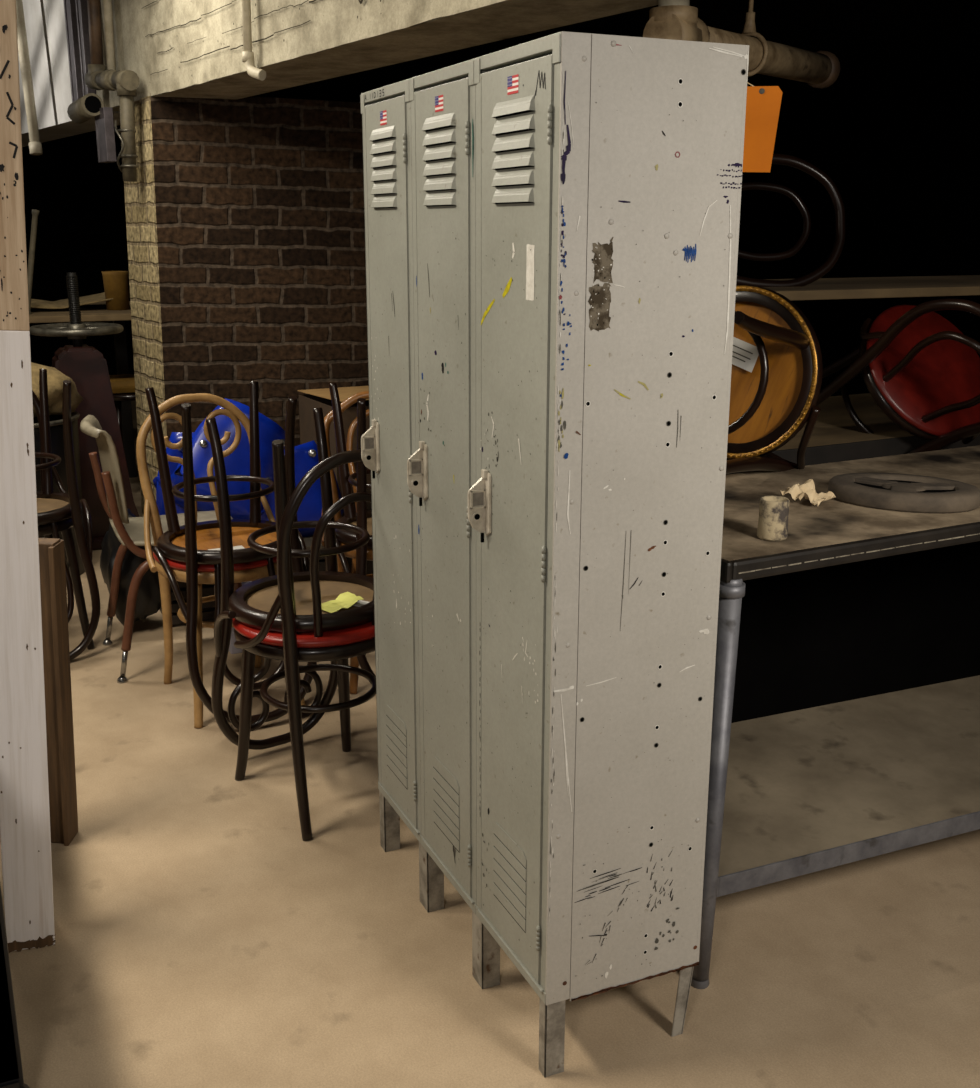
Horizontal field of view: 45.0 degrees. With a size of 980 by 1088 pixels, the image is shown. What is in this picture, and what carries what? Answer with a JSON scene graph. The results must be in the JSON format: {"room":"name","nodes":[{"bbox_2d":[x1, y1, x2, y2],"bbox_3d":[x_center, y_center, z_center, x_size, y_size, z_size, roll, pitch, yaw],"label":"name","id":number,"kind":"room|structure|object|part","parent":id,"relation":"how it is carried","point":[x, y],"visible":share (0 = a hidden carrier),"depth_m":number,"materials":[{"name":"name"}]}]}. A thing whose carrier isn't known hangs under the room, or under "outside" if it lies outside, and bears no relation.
{"room":"storage room","nodes":[
{"label":"storage room","id":0,"kind":"room"},
{"bbox_2d":[18,0,119,146],"bbox_3d":[-2.730,-2.923,6.967,0.280,1.005,3.850,-10,18,-32],"label":"window","id":1,"kind":"structure","parent":0,"point":[45,25],"depth_m":6.16,"materials":[{"name":"white glass"}]},
{"bbox_2d":[16,0,42,154],"bbox_3d":[-2.384,-2.525,6.034,0.061,1.033,0.197,-11,18,-34],"label":"tube","id":2,"kind":"object","parent":1,"relation":"attached to","point":[35,146],"visible":0.98,"depth_m":6.04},
{"bbox_2d":[22,125,133,374],"bbox_3d":[-3.331,-2.841,10.223,11.000,3.000,0.200,-7,16,-23],"label":"wall","id":3,"kind":"structure","parent":0,"point":[79,200],"depth_m":10.06,"materials":[{"name":"paint"}]},
{"bbox_2d":[150,94,368,445],"bbox_3d":[-0.576,-0.989,5.576,1.900,2.015,0.400,-4,15,-18],"label":"brick wall","id":4,"kind":"structure","parent":0,"point":[260,218],"depth_m":5.14,"materials":[{"name":"brown brick"}]},
{"bbox_2d":[63,0,95,102],"bbox_3d":[-1.861,-2.474,5.309,0.046,1.025,0.250,-10,18,-32],"label":"rail","id":5,"kind":"object","parent":4,"relation":"attached to","point":[76,11],"visible":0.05,"depth_m":5.37,"materials":[{"name":"grey metal"}]},
{"bbox_3d":[-1.907,-2.480,5.380,0.046,1.000,0.082,-10,18,-32],"label":"rail","id":6,"kind":"part","parent":5,"relation":"part of","materials":[{"name":"grey metal"}]},
{"bbox_3d":[-1.809,-2.465,5.228,0.046,1.000,0.057,-10,18,-32],"label":"rail","id":7,"kind":"part","parent":5,"relation":"part of","materials":[{"name":"grey metal"}]},
{"bbox_2d":[103,0,115,69],"bbox_3d":[-1.628,-2.397,5.015,0.038,0.742,0.078,-10,18,-32],"label":"conduit","id":8,"kind":"object","parent":4,"relation":"attached to","point":[107,4],"visible":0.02,"depth_m":5.07,"materials":[{"name":"beige metal"}]},
{"bbox_2d":[242,0,265,80],"bbox_3d":[-0.779,-1.877,3.818,0.039,0.719,0.099,-14,21,-42],"label":"conduit","id":9,"kind":"object","parent":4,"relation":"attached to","point":[247,55],"visible":1,"depth_m":3.88,"materials":[{"name":"beige metal"}]},
{"bbox_2d":[96,0,658,111],"bbox_3d":[-0.603,-2.080,3.853,0.350,1.006,3.878,-10,18,-32],"label":"concrete beam","id":10,"kind":"structure","parent":4,"relation":"attached to","point":[175,48],"depth_m":3.79,"materials":[{"name":"concrete"}]},
{"bbox_2d":[643,0,839,88],"bbox_3d":[0.701,-1.449,3.079,0.111,0.453,1.012,11,19,36],"label":"drain pipe","id":11,"kind":"object","parent":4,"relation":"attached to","point":[672,19],"visible":0.74,"depth_m":3.03,"materials":[{"name":"metal"}]},
{"bbox_2d":[742,82,782,171],"bbox_3d":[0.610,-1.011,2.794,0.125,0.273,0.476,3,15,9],"label":"tag","id":12,"kind":"object","parent":11,"relation":"hanging from","point":[763,103],"visible":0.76,"depth_m":2.58,"materials":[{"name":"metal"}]},
{"bbox_2d":[329,383,375,684],"bbox_3d":[-0.288,-0.024,3.760,0.446,0.942,0.468,-5,16,-18],"label":"bentwood chair","id":13,"kind":"object","parent":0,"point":[362,518],"visible":0.23,"depth_m":3.62,"materials":[{"name":"black wood"}]},
{"bbox_3d":[-0.478,-0.295,3.814,0.093,0.446,0.036,10,18,32],"label":"leg","id":14,"kind":"part","parent":13,"relation":"part of","materials":[{"name":"brown wood"}]},
{"bbox_3d":[-0.233,0.020,3.597,0.385,0.942,0.112,-5,16,-18],"label":"frame","id":15,"kind":"part","parent":13,"relation":"part of","materials":[{"name":"brown wood"}]},
{"bbox_2d":[0,401,979,1087],"bbox_3d":[-0.676,0.205,4.900,13.000,0.100,14.000,-7,16,-23],"label":"floor","id":16,"kind":"structure","parent":0,"point":[201,942],"depth_m":2.40,"materials":[{"name":"concrete"}]},
{"bbox_2d":[0,884,29,1087],"bbox_3d":[-1.379,0.594,2.184,0.889,0.560,1.116,-7,16,-23],"label":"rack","id":17,"kind":"object","parent":16,"relation":"on","point":[11,1071],"visible":1,"depth_m":1.89,"materials":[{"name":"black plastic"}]},
{"bbox_3d":[-1.386,0.553,2.173,0.875,0.475,1.110,-7,16,-23],"label":"panel","id":18,"kind":"part","parent":17,"relation":"part of","materials":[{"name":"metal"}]},
{"bbox_2d":[0,0,55,952],"bbox_3d":[-0.872,-0.416,2.109,0.280,2.555,0.132,2,15,6],"label":"wooden post","id":19,"kind":"object","parent":16,"relation":"on","point":[25,835],"visible":0.95,"depth_m":2.20,"materials":[{"name":"white paint"}]},
{"bbox_2d":[38,538,77,845],"bbox_3d":[-1.042,0.349,2.743,0.152,0.744,0.072,0,15,0],"label":"wooden board","id":20,"kind":"object","parent":16,"relation":"on","point":[54,613],"visible":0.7,"depth_m":2.72,"materials":[{"name":"brown wood"}]},
{"bbox_2d":[33,411,84,574],"bbox_3d":[-1.933,-0.200,4.911,0.490,0.670,0.489,-7,16,-23],"label":"bentwood chair","id":21,"kind":"object","parent":16,"relation":"on","point":[56,421],"visible":0.27,"depth_m":4.78,"materials":[{"name":"black wood"}]},
{"bbox_2d":[31,362,83,416],"bbox_3d":[-1.879,-0.634,4.817,0.424,0.231,0.424,-7,16,-23],"label":"burlap sack","id":22,"kind":"object","parent":21,"relation":"on","point":[55,378],"visible":0.38,"depth_m":4.73,"materials":[{"name":"beige fabric"}]},
{"bbox_2d":[32,390,94,649],"bbox_3d":[-1.637,-0.107,4.061,0.446,0.942,0.468,-11,18,-35],"label":"bentwood chair","id":23,"kind":"object","parent":16,"relation":"on","point":[64,526],"visible":0.2,"depth_m":4.05,"materials":[{"name":"black wood"}]},
{"bbox_3d":[-1.742,-0.144,4.200,0.385,0.942,0.112,-11,18,-35],"label":"frame","id":24,"kind":"part","parent":23,"relation":"part of","materials":[{"name":"black wood"}]},
{"bbox_3d":[-1.418,0.147,4.070,0.093,0.446,0.036,4,16,15],"label":"leg","id":25,"kind":"part","parent":23,"relation":"part of","materials":[{"name":"black wood"}]},
{"bbox_2d":[35,369,99,660],"bbox_3d":[-1.588,-0.092,4.002,0.446,0.942,0.468,-9,18,-31],"label":"bentwood chair","id":26,"kind":"object","parent":16,"relation":"on","point":[52,507],"visible":0.53,"depth_m":3.98,"materials":[{"name":"black wood"}]},
{"bbox_3d":[-1.560,-0.389,4.154,0.036,0.446,0.093,2,15,6],"label":"leg","id":27,"kind":"part","parent":26,"relation":"part of","materials":[{"name":"brown wood"}]},
{"bbox_3d":[-1.493,-0.052,3.856,0.385,0.942,0.112,-9,18,-31],"label":"frame","id":28,"kind":"part","parent":26,"relation":"part of","materials":[{"name":"black wood"}]},
{"bbox_2d":[29,301,136,477],"bbox_3d":[-2.469,-0.699,6.106,1.370,1.010,1.180,-7,16,-23],"label":"table","id":29,"kind":"object","parent":16,"relation":"on","point":[98,311],"visible":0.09,"depth_m":6.66,"materials":[{"name":"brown wood"}]},
{"bbox_2d":[27,209,38,313],"bbox_3d":[-2.177,-1.335,5.604,0.122,0.484,0.044,-7,16,-23],"label":"metal pole","id":30,"kind":"object","parent":29,"relation":"on","point":[35,213],"visible":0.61,"depth_m":5.59,"materials":[{"name":"grey metal"}]},
{"bbox_2d":[31,292,112,308],"bbox_3d":[-2.200,-1.245,6.014,0.552,0.066,0.500,-7,16,-23],"label":"sheet","id":31,"kind":"object","parent":29,"relation":"on","point":[35,303],"visible":0.55,"depth_m":5.95,"materials":[{"name":"beige paper"}]},
{"bbox_2d":[101,271,128,309],"bbox_3d":[-1.873,-1.272,5.932,0.132,0.187,0.132,-7,16,-23],"label":"pot","id":32,"kind":"object","parent":29,"relation":"on","point":[116,285],"visible":1,"depth_m":5.89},
{"bbox_3d":[-2.099,-0.867,6.788,0.060,0.980,0.060,-7,16,-23],"label":"leg","id":33,"kind":"part","parent":29,"relation":"part of","materials":[{"name":"paint"}]},
{"bbox_2d":[30,273,139,549],"bbox_3d":[-1.834,-0.599,5.337,0.500,1.220,0.402,-7,16,-23],"label":"press","id":34,"kind":"object","parent":16,"relation":"on","point":[84,364],"visible":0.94,"depth_m":5.25,"materials":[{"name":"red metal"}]},
{"bbox_2d":[113,393,135,437],"bbox_3d":[-1.847,-0.497,6.153,0.330,0.601,0.330,-7,16,-23],"label":"stool","id":35,"kind":"object","parent":16,"relation":"on","point":[118,398],"visible":0.16,"depth_m":5.94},
{"bbox_3d":[-1.894,-0.454,6.039,0.028,0.578,0.087,6,16,20],"label":"leg","id":36,"kind":"part","parent":35,"relation":"part of","materials":[{"name":"black metal"}]},
{"bbox_2d":[109,374,134,393],"bbox_3d":[-1.847,-0.823,6.065,0.280,0.070,0.280,-7,16,-23],"label":"cushion","id":37,"kind":"object","parent":35,"relation":"on","point":[123,383],"visible":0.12,"depth_m":5.94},
{"bbox_3d":[-1.847,-0.773,6.079,0.330,0.030,0.330,-7,16,-23],"label":"seat","id":38,"kind":"part","parent":35,"relation":"part of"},
{"bbox_2d":[100,508,160,625],"bbox_3d":[-1.284,0.081,4.264,0.226,0.441,0.272,-7,16,-23],"label":"plastic bag","id":39,"kind":"object","parent":16,"relation":"on","point":[148,602],"visible":0.55,"depth_m":4.18,"materials":[{"name":"black plastic"}]},
{"bbox_2d":[124,96,166,516],"bbox_3d":[-1.514,-0.927,5.280,0.041,1.985,0.420,-8,17,-32],"label":"wall pier","id":40,"kind":"object","parent":16,"relation":"on","point":[140,205],"visible":0.5,"depth_m":5.20,"materials":[{"name":"brick"}]},
{"bbox_2d":[84,0,138,181],"bbox_3d":[-1.611,-2.011,4.984,0.102,0.935,0.514,-10,18,-32],"label":"pipe","id":41,"kind":"object","parent":40,"relation":"attached to","point":[126,82],"visible":1,"depth_m":4.93,"materials":[{"name":"metal"}]},
{"bbox_2d":[67,93,103,122],"bbox_3d":[-1.764,-1.897,5.153,0.092,0.104,0.284,-9,18,-30],"label":"pipe","id":42,"kind":"object","parent":41,"relation":"attached to","point":[87,107],"visible":0.99,"depth_m":5.05,"materials":[{"name":"beige metal"}]},
{"bbox_2d":[95,107,116,162],"bbox_3d":[-1.660,-1.763,5.103,0.040,0.220,0.140,-10,18,-32],"label":"bracket","id":43,"kind":"object","parent":42,"relation":"attached to","point":[104,123],"visible":0.84,"depth_m":5.06,"materials":[{"name":"grey metal"}]},
{"bbox_2d":[80,415,241,683],"bbox_3d":[-1.082,-0.016,3.959,0.485,0.815,0.420,-7,16,-23],"label":"chair","id":44,"kind":"object","parent":16,"relation":"on","point":[129,532],"visible":0.59,"depth_m":3.78,"materials":[{"name":"beige plastic"}]},
{"bbox_3d":[-1.255,-0.245,3.818,0.106,0.300,0.345,-7,16,-23],"label":"backrest","id":45,"kind":"part","parent":44,"relation":"part of","materials":[{"name":"beige plastic"}]},
{"bbox_3d":[-1.222,0.145,4.139,0.288,0.409,0.039,-5,16,-17],"label":"leg","id":46,"kind":"part","parent":44,"relation":"part of","materials":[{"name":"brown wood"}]},
{"bbox_3d":[-1.078,0.230,3.828,0.288,0.409,0.039,-9,17,-29],"label":"leg","id":47,"kind":"part","parent":44,"relation":"part of","materials":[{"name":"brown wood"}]},
{"bbox_3d":[-1.047,-0.051,3.967,0.402,0.035,0.402,-7,16,-23],"label":"seat","id":48,"kind":"part","parent":44,"relation":"part of","materials":[{"name":"beige plastic"}]},
{"bbox_3d":[-0.901,0.209,3.906,0.245,0.409,0.040,-5,16,-17],"label":"leg","id":49,"kind":"part","parent":44,"relation":"part of","materials":[{"name":"brown metal"}]},
{"bbox_2d":[136,393,305,727],"bbox_3d":[-0.814,0.030,3.599,0.446,0.922,0.471,-8,17,-28],"label":"bentwood chair","id":50,"kind":"object","parent":16,"relation":"on","point":[255,570],"visible":0.55,"depth_m":3.62,"materials":[{"name":"brown wood"}]},
{"bbox_3d":[-0.855,0.317,3.447,0.036,0.446,0.093,3,15,9],"label":"leg","id":51,"kind":"part","parent":50,"relation":"part of","materials":[{"name":"black wood"}]},
{"bbox_3d":[-0.902,-0.011,3.750,0.385,0.922,0.111,-8,17,-28],"label":"frame","id":52,"kind":"part","parent":50,"relation":"part of","materials":[{"name":"beige wood"}]},
{"bbox_3d":[-0.605,0.281,3.581,0.093,0.446,0.036,6,16,21],"label":"leg","id":53,"kind":"part","parent":50,"relation":"part of","materials":[{"name":"black wood"}]},
{"bbox_2d":[145,381,316,723],"bbox_3d":[-0.773,0.017,3.524,0.446,0.942,0.468,-8,17,-27],"label":"bentwood chair","id":54,"kind":"object","parent":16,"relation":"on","point":[189,543],"visible":0.63,"depth_m":3.42,"materials":[{"name":"brown wood"}]},
{"bbox_3d":[-0.981,-0.245,3.544,0.093,0.446,0.036,6,16,22],"label":"leg","id":55,"kind":"part","parent":54,"relation":"part of","materials":[{"name":"black wood"}]},
{"bbox_2d":[208,545,243,549],"bbox_3d":[-0.764,0.016,3.435,0.100,0.002,0.044,-7,17,-26],"label":"paper label","id":56,"kind":"object","parent":54,"relation":"on","point":[241,546],"visible":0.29,"depth_m":3.44,"materials":[{"name":"white paper"}]},
{"bbox_3d":[-0.729,-0.280,3.674,0.036,0.446,0.093,3,15,10],"label":"leg","id":57,"kind":"part","parent":54,"relation":"part of","materials":[{"name":"black wood"}]},
{"bbox_2d":[214,581,251,653],"bbox_3d":[-0.841,0.250,4.155,0.200,0.200,0.180,-8,17,-27],"label":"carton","id":58,"kind":"object","parent":16,"relation":"on","point":[232,649],"visible":0.16,"depth_m":4.06,"materials":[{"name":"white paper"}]},
{"bbox_2d":[159,536,324,625],"bbox_3d":[-0.968,0.098,4.611,0.660,0.255,0.460,-7,16,-23],"label":"crate","id":59,"kind":"object","parent":16,"relation":"on","point":[207,589],"visible":0.02,"depth_m":4.36,"materials":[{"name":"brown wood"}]},
{"bbox_2d":[156,432,193,514],"bbox_3d":[-1.111,-0.246,4.607,0.473,0.452,0.396,-9,18,-31],"label":"shell","id":60,"kind":"object","parent":59,"relation":"on","point":[175,437],"visible":0.05,"depth_m":4.37,"materials":[{"name":"blue plastic"}]},
{"bbox_2d":[153,398,284,518],"bbox_3d":[-1.004,-0.308,4.425,0.475,0.494,0.355,-8,17,-28],"label":"chair","id":61,"kind":"object","parent":59,"relation":"on","point":[237,462],"visible":0.34,"depth_m":4.30,"materials":[{"name":"blue plastic"}]},
{"bbox_2d":[261,440,343,536],"bbox_3d":[-0.791,-0.209,4.601,0.432,0.416,0.298,-5,16,-18],"label":"shell","id":62,"kind":"object","parent":59,"relation":"on","point":[306,454],"visible":0.21,"depth_m":4.50,"materials":[{"name":"blue plastic"}]},
{"bbox_3d":[-0.968,-0.015,4.580,0.660,0.020,0.460,-7,16,-23],"label":"lid","id":63,"kind":"part","parent":59,"relation":"part of","materials":[{"name":"grey plastic"}]},
{"bbox_2d":[206,408,373,749],"bbox_3d":[-0.467,0.156,3.012,0.446,0.942,0.468,-11,18,-35],"label":"bentwood chair","id":64,"kind":"object","parent":16,"relation":"on","point":[251,603],"visible":0.63,"depth_m":3.02,"materials":[{"name":"black wood"}]},
{"bbox_3d":[-0.479,-0.024,2.729,0.036,0.446,0.093,1,15,2],"label":"leg","id":65,"kind":"part","parent":64,"relation":"part of","materials":[{"name":"black wood"}]},
{"bbox_2d":[321,592,368,612],"bbox_3d":[-0.354,0.144,2.924,0.130,0.021,0.103,-14,21,-42],"label":"paper note","id":66,"kind":"object","parent":64,"relation":"on","point":[347,599],"visible":0.87,"depth_m":2.93,"materials":[{"name":"yellow paper"}]},
{"bbox_2d":[232,449,375,840],"bbox_3d":[-0.419,0.196,2.950,0.446,0.942,0.471,-10,18,-33],"label":"bentwood chair","id":67,"kind":"object","parent":16,"relation":"on","point":[288,646],"visible":0.61,"depth_m":2.79,"materials":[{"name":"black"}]},
{"bbox_3d":[-0.635,0.417,3.076,0.093,0.446,0.036,5,16,16],"label":"leg","id":68,"kind":"part","parent":67,"relation":"part of","materials":[{"name":"black wood"}]},
{"bbox_3d":[-0.318,0.234,2.806,0.385,0.942,0.112,-10,18,-33],"label":"frame","id":69,"kind":"part","parent":67,"relation":"part of","materials":[{"name":"black wood"}]},
{"bbox_3d":[-0.399,0.376,3.231,0.036,0.446,0.093,1,15,4],"label":"leg","id":70,"kind":"part","parent":67,"relation":"part of","materials":[{"name":"black wood"}]},
{"bbox_2d":[321,391,372,693],"bbox_3d":[-0.326,-0.021,3.841,0.446,0.897,0.468,-4,16,-14],"label":"bentwood chair","id":71,"kind":"object","parent":16,"relation":"on","point":[351,400],"visible":0.11,"depth_m":3.90,"materials":[{"name":"brown wood"}]},
{"bbox_3d":[-0.369,-0.067,4.008,0.385,0.897,0.111,-4,16,-14],"label":"frame","id":72,"kind":"part","parent":71,"relation":"part of","materials":[{"name":"brown wood"}]},
{"bbox_3d":[-0.422,0.249,3.702,0.036,0.446,0.093,7,17,24],"label":"leg","id":73,"kind":"part","parent":71,"relation":"part of","materials":[{"name":"brown wood"}]},
{"bbox_2d":[342,502,372,574],"bbox_3d":[-0.492,-0.099,5.154,0.560,0.354,0.500,-8,17,-27],"label":"wooden stand","id":74,"kind":"object","parent":16,"relation":"on","point":[369,570],"visible":0.02,"depth_m":4.87,"materials":[{"name":"brown wood"}]},
{"bbox_2d":[298,386,370,496],"bbox_3d":[-0.478,-0.458,5.031,0.524,0.402,0.500,-8,17,-27],"label":"cardboard box","id":75,"kind":"object","parent":74,"relation":"on","point":[314,398],"visible":0.15,"depth_m":4.95,"materials":[{"name":"brown cardboard"}]},
{"bbox_2d":[360,31,748,1077],"bbox_3d":[0.043,-0.005,2.265,0.346,1.680,0.874,-7,16,-23],"label":"locker","id":76,"kind":"object","parent":16,"relation":"on","point":[552,221],"visible":1,"depth_m":1.93,"materials":[{"name":"metal"}]},
{"bbox_3d":[-0.253,-0.199,2.504,0.034,0.126,0.026,-7,16,-23],"label":"handle","id":77,"kind":"part","parent":76,"relation":"part of","materials":[{"name":"metal"}]},
{"bbox_3d":[-0.236,0.647,2.785,0.038,0.149,0.034,-7,16,-23],"label":"leg","id":78,"kind":"part","parent":76,"relation":"part of","materials":[{"name":"grey metal"}]},
{"bbox_3d":[-0.203,-0.133,2.460,0.024,1.484,0.249,-7,16,-23],"label":"door","id":79,"kind":"part","parent":76,"relation":"part of","materials":[{"name":"grey paint"}]},
{"bbox_3d":[-0.138,-0.132,2.256,0.034,0.126,0.026,-7,16,-23],"label":"handle","id":80,"kind":"part","parent":76,"relation":"part of","materials":[{"name":"metal"}]},
{"bbox_3d":[-0.126,0.711,2.548,0.038,0.149,0.050,-7,16,-23],"label":"leg","id":81,"kind":"part","parent":76,"relation":"part of","materials":[{"name":"grey metal"}]},
{"bbox_3d":[-0.086,-0.065,2.206,0.024,1.484,0.262,-7,16,-23],"label":"door","id":82,"kind":"part","parent":76,"relation":"part of","materials":[{"name":"grey paint"}]},
{"bbox_3d":[-0.077,-0.062,2.195,0.022,1.533,0.870,-7,16,-23],"label":"frame","id":83,"kind":"part","parent":76,"relation":"part of","materials":[{"name":"grey paint"}]},
{"bbox_3d":[-0.018,-0.062,1.997,0.034,0.126,0.026,-7,16,-23],"label":"handle","id":84,"kind":"part","parent":76,"relation":"part of","materials":[{"name":"metal"}]},
{"bbox_3d":[-0.007,0.781,2.292,0.038,0.149,0.048,-7,16,-23],"label":"leg","id":85,"kind":"part","parent":76,"relation":"part of","materials":[{"name":"grey metal"}]},
{"bbox_3d":[0.035,0.006,1.946,0.024,1.484,0.263,-7,16,-23],"label":"door","id":86,"kind":"part","parent":76,"relation":"part of","materials":[{"name":"grey paint"}]},
{"bbox_3d":[0.107,0.847,2.046,0.038,0.149,0.024,-7,16,-23],"label":"leg","id":87,"kind":"part","parent":76,"relation":"part of","materials":[{"name":"grey metal"}]},
{"bbox_3d":[0.236,0.029,1.876,0.310,1.543,0.014,-7,16,-23],"label":"panel","id":88,"kind":"part","parent":76,"relation":"part of","materials":[{"name":"paint"}]},
{"bbox_3d":[0.345,0.817,2.148,0.042,0.155,0.024,-7,16,-23],"label":"leg","id":89,"kind":"part","parent":76,"relation":"part of","materials":[{"name":"grey metal"}]},
{"bbox_2d":[691,445,979,988],"bbox_3d":[1.367,0.230,2.998,2.486,0.852,0.778,-7,16,-23],"label":"workbench","id":90,"kind":"object","parent":16,"relation":"on","point":[792,794],"visible":0.62,"depth_m":2.56,"materials":[{"name":"metal"}]},
{"bbox_3d":[0.424,0.457,2.211,0.051,0.819,0.081,8,17,26],"label":"leg","id":91,"kind":"part","parent":90,"relation":"part of","materials":[{"name":"metal"}]},
{"bbox_2d":[757,496,789,540],"bbox_3d":[0.538,-0.049,2.245,0.058,0.076,0.058,-7,16,-23],"label":"metal can","id":92,"kind":"object","parent":90,"relation":"on","point":[773,510],"visible":1,"depth_m":2.23,"materials":[{"name":"beige metal"}]},
{"bbox_2d":[726,286,822,473],"bbox_3d":[0.586,-0.387,2.845,0.450,0.596,0.944,11,18,35],"label":"bentwood chair","id":93,"kind":"object","parent":90,"relation":"on","point":[770,404],"visible":0.52,"depth_m":2.76,"materials":[{"name":"brown wood"}]},
{"bbox_2d":[732,337,758,372],"bbox_3d":[0.595,-0.453,2.812,0.104,0.084,0.007,13,19,39],"label":"paper label","id":94,"kind":"object","parent":93,"relation":"attached to","point":[744,354],"visible":0.61,"depth_m":2.81,"materials":[{"name":"white paper"}]},
{"bbox_3d":[0.549,-0.229,2.923,0.385,0.112,0.942,32,24,31],"label":"frame","id":95,"kind":"part","parent":93,"relation":"part of","materials":[{"name":"black wood"}]},
{"bbox_3d":[0.605,-0.454,2.532,0.036,0.114,0.443,9,18,31],"label":"leg","id":96,"kind":"part","parent":93,"relation":"part of","materials":[{"name":"brown wood"}]},
{"bbox_2d":[781,479,835,505],"bbox_3d":[0.688,-0.112,2.548,0.089,0.041,0.101,13,20,40],"label":"crumpled paper","id":97,"kind":"object","parent":90,"relation":"on","point":[806,490],"visible":1,"depth_m":2.53,"materials":[{"name":"beige paper"}]},
{"bbox_2d":[718,675,979,876],"bbox_3d":[1.423,0.454,3.032,2.400,0.004,0.610,-6,16,-23],"label":"shelf","id":98,"kind":"object","parent":90,"relation":"attached to","point":[807,786],"depth_m":2.72,"materials":[{"name":"beige wood"}]},
{"bbox_2d":[828,473,979,512],"bbox_3d":[0.895,-0.113,2.560,0.316,0.037,0.234,7,17,25],"label":"round base","id":99,"kind":"object","parent":90,"relation":"on","point":[885,491],"visible":0.98,"depth_m":2.50,"materials":[{"name":"grey metal"}]},
{"bbox_3d":[0.893,-0.117,2.558,0.222,0.022,0.166,7,17,25],"label":"spoke plate","id":100,"kind":"part","parent":99,"relation":"part of","materials":[{"name":"grey metal"}]},
{"bbox_2d":[726,393,979,722],"bbox_3d":[1.087,0.009,3.826,2.450,0.845,0.728,-8,17,-27],"label":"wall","id":101,"kind":"structure","parent":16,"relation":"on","point":[810,638],"depth_m":3.54,"materials":[{"name":"grey wood"}]},
{"bbox_3d":[1.223,0.089,3.587,2.440,0.815,0.020,-8,17,-27],"label":"panel","id":102,"kind":"part","parent":101,"relation":"part of","materials":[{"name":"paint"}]},
{"bbox_2d":[764,275,979,300],"bbox_3d":[1.236,-0.599,3.663,2.120,0.415,0.600,-7,16,-23],"label":"shelf","id":103,"kind":"object","parent":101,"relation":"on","point":[961,285],"visible":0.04,"depth_m":3.32,"materials":[{"name":"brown wood"}]},
{"bbox_2d":[736,153,844,286],"bbox_3d":[0.533,-0.896,3.135,0.955,0.452,0.484,0,15,-1],"label":"bentwood chair","id":104,"kind":"object","parent":103,"relation":"on","point":[823,178],"visible":0.23,"depth_m":3.32,"materials":[{"name":"black wood"}]},
{"bbox_2d":[816,299,979,453],"bbox_3d":[1.205,-0.370,3.377,0.523,0.699,1.021,-6,16,-23],"label":"bentwood chair","id":105,"kind":"object","parent":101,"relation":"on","point":[923,373],"visible":0.85,"depth_m":3.28,"materials":[{"name":"red leather"}]},
{"bbox_3d":[1.141,-0.591,3.633,0.084,0.066,0.446,-44,0,-30],"label":"leg","id":106,"kind":"part","parent":105,"relation":"part of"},
{"bbox_2d":[255,0,979,101],"bbox_3d":[1.909,-2.553,5.411,4.900,0.130,13.100,-7,16,-23],"label":"ceiling","id":107,"kind":"structure","parent":0,"point":[874,42],"depth_m":6.53,"materials":[{"name":"paint"}]},
{"bbox_2d":[742,0,768,76],"bbox_3d":[0.676,-1.519,3.027,0.034,0.606,0.110,-13,20,-40],"label":"hanger","id":108,"kind":"object","parent":107,"relation":"hanging from","point":[749,29],"visible":0.54,"depth_m":3.06,"materials":[{"name":"paint"}]},
{"bbox_3d":[0.678,-1.590,3.009,0.017,0.460,0.012,-7,16,-23],"label":"rod","id":109,"kind":"part","parent":108,"relation":"part of","materials":[{"name":"paint"}]},
{"bbox_2d":[737,71,979,395],"bbox_3d":[4.052,-1.848,6.596,0.200,3.000,13.100,-7,16,-23],"label":"wall","id":110,"kind":"structure","parent":0,"point":[902,159],"depth_m":8.86,"materials":[{"name":"paint"}]}
]}

